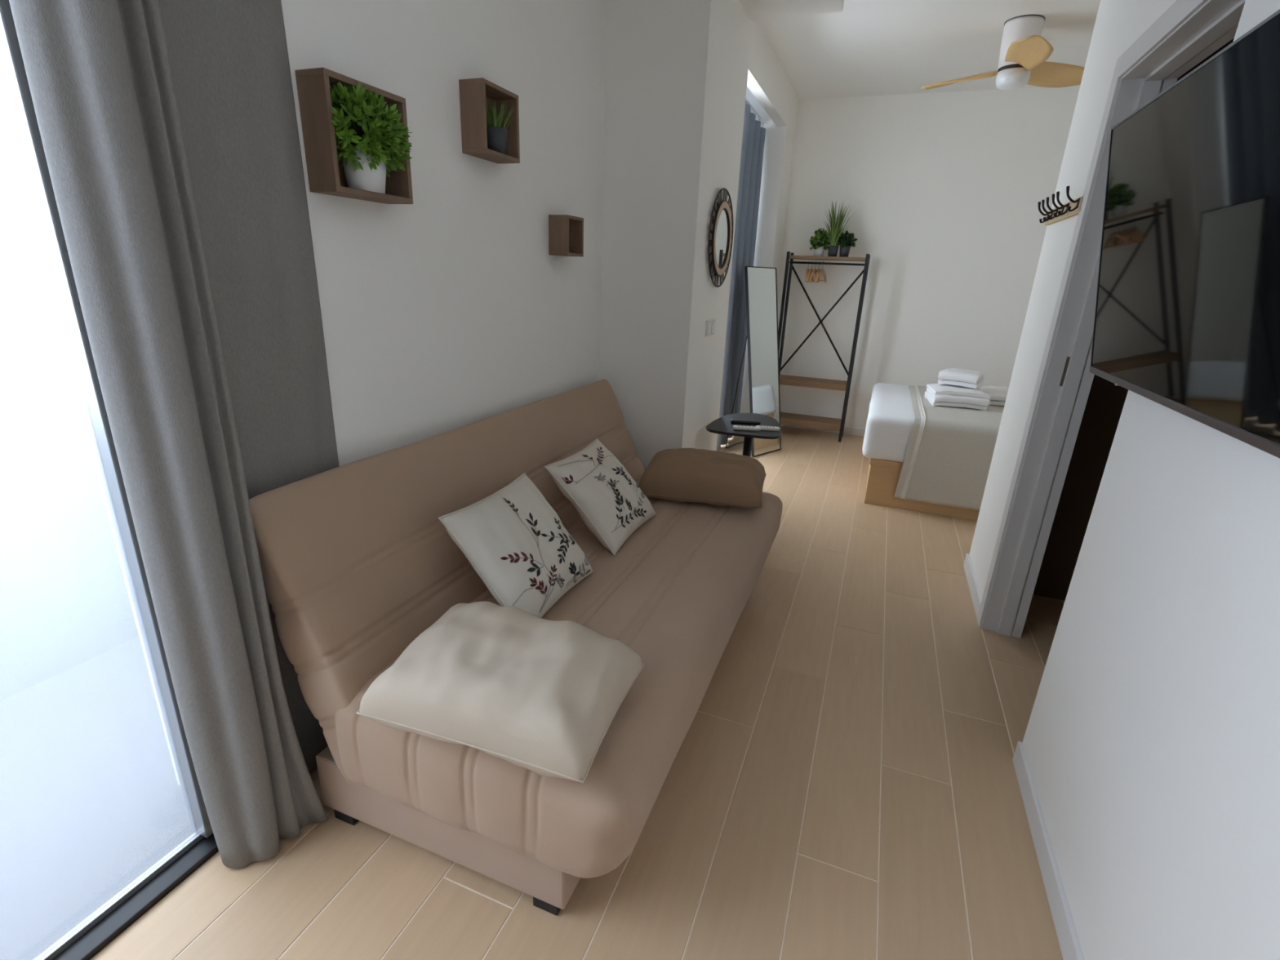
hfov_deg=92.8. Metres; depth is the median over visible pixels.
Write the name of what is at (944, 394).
folded towel
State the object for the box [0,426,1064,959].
floor
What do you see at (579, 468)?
print
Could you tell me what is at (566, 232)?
box shelf
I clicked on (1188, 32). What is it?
door frame
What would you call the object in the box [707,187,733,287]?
round mirror
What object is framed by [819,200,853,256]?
potted grass
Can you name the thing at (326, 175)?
box shelf
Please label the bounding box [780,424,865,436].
baseboard
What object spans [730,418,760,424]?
remote control
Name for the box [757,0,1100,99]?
ceiling
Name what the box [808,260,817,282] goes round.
wooden hanger
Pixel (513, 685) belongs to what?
cushion
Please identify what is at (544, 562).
print
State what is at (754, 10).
ceiling
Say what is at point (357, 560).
cushion
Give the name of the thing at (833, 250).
pot
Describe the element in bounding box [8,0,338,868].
curtain
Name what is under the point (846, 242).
bush
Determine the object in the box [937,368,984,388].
folded towel
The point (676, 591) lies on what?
seat cushion
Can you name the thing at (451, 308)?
wall
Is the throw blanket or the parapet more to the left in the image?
the parapet
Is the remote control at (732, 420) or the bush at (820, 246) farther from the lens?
the bush at (820, 246)
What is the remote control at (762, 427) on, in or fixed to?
on the side table
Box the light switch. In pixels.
[705,319,715,337]
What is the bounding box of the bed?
[862,382,979,520]
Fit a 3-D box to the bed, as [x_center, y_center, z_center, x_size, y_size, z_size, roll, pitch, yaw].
[2.726,-0.349,4.287,2.125,0.950,1.524,9,20,20]
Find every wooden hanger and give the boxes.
[804,263,808,281]
[806,260,813,282]
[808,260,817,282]
[814,260,820,282]
[817,260,826,282]
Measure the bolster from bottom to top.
0.186 m
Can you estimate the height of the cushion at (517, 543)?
0.311 m
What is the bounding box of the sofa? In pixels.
[248,378,782,915]
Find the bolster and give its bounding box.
[638,448,766,508]
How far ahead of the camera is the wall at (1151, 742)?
1.20 m
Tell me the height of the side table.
0.620 m
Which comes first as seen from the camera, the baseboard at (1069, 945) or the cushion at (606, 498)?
the baseboard at (1069, 945)
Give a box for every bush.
[809,227,830,256]
[836,231,857,257]
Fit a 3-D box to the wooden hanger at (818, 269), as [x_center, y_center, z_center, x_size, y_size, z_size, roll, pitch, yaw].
[1.588,-1.855,5.424,0.027,0.185,0.411,8,20,17]
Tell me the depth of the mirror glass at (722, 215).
3.18 m
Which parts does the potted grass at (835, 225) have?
blade, blade, blade, blade, blade, blade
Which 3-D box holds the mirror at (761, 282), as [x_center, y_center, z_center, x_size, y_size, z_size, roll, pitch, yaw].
[0.992,-0.974,5.070,0.404,1.505,0.367,-15,25,-41]
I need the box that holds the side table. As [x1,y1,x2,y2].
[706,413,782,457]
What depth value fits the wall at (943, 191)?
5.27 m
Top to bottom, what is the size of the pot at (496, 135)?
0.075 m
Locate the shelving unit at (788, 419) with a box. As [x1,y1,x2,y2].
[777,251,870,442]
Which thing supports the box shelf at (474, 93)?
attached to the wall at (451, 308)
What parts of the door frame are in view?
casing, strike plate, head casing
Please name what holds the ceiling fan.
hanging from the ceiling at (868, 47)
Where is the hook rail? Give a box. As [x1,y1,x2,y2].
[1037,186,1082,225]
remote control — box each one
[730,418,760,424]
[733,425,760,431]
[755,425,779,431]
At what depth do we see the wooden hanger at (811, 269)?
5.38 m
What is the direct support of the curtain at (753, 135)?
hanging from the wall at (769, 91)
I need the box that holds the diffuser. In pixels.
[995,67,1031,90]
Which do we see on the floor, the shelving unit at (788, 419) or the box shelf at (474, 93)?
the shelving unit at (788, 419)
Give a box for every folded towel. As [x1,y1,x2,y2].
[924,382,990,410]
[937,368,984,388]
[981,386,1008,405]
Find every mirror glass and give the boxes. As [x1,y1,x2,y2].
[715,208,728,267]
[747,266,780,455]
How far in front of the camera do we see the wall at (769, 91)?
5.10 m
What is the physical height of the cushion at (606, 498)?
0.298 m
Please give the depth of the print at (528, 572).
1.73 m
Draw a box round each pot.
[341,149,386,194]
[486,126,507,154]
[813,245,824,256]
[827,245,839,256]
[839,245,850,257]
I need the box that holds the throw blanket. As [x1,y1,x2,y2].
[893,385,1004,511]
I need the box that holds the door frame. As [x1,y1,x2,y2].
[977,0,1245,637]
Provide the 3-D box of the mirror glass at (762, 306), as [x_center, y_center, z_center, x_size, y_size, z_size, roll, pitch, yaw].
[1.028,-0.967,5.032,0.383,1.478,0.252,-15,25,-41]
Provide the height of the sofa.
0.903 m
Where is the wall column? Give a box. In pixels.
[599,0,751,470]
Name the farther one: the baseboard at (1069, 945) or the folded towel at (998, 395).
the folded towel at (998, 395)
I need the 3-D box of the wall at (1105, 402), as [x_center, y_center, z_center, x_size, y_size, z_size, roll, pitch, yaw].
[2.172,-0.471,1.571,1.356,2.890,1.840,9,20,20]
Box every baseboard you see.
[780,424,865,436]
[963,553,982,617]
[1012,741,1084,959]
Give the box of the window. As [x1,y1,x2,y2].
[0,0,218,959]
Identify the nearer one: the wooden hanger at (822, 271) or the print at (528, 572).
the print at (528, 572)
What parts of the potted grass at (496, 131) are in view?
blade, blade, blade, blade, blade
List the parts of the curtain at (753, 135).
rail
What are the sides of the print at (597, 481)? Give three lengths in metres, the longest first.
0.404 x 0.328 x 0.051 m
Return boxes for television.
[1089,8,1279,457]
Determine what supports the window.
in the wall at (451, 308)
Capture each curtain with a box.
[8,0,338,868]
[715,98,765,450]
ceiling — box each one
[738,0,844,20]
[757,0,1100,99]
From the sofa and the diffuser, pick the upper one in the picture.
the diffuser
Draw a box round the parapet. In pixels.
[0,406,138,701]
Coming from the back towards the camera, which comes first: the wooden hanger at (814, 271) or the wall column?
the wooden hanger at (814, 271)
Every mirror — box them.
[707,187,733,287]
[725,266,781,457]
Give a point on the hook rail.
(1070, 209)
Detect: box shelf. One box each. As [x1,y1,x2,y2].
[294,67,413,204]
[458,77,519,164]
[548,214,583,256]
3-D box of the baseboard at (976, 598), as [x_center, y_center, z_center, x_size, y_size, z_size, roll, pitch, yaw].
[1.633,0.509,2.993,0.013,0.075,0.583,9,20,20]
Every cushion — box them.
[248,378,644,785]
[334,472,782,878]
[355,601,644,783]
[437,472,594,617]
[544,438,656,555]
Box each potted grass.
[485,97,516,154]
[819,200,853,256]
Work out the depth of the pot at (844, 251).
5.27 m
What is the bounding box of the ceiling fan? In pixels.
[920,14,1084,90]
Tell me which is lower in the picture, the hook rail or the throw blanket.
the throw blanket
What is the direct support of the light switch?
attached to the wall column
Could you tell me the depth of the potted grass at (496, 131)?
2.00 m
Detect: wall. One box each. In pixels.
[0,0,606,785]
[739,19,798,413]
[777,84,1079,428]
[968,0,1279,959]
[1032,38,1234,600]
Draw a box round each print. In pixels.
[500,551,556,594]
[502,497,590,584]
[507,501,590,613]
[557,449,644,533]
[561,446,604,484]
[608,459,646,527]
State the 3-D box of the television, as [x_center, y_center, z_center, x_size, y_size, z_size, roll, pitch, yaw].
[1.010,-0.412,1.069,0.166,0.586,1.060,9,20,20]
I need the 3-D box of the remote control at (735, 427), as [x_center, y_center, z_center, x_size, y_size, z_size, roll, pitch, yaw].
[0.588,-0.286,3.358,0.150,0.020,0.042,4,19,6]

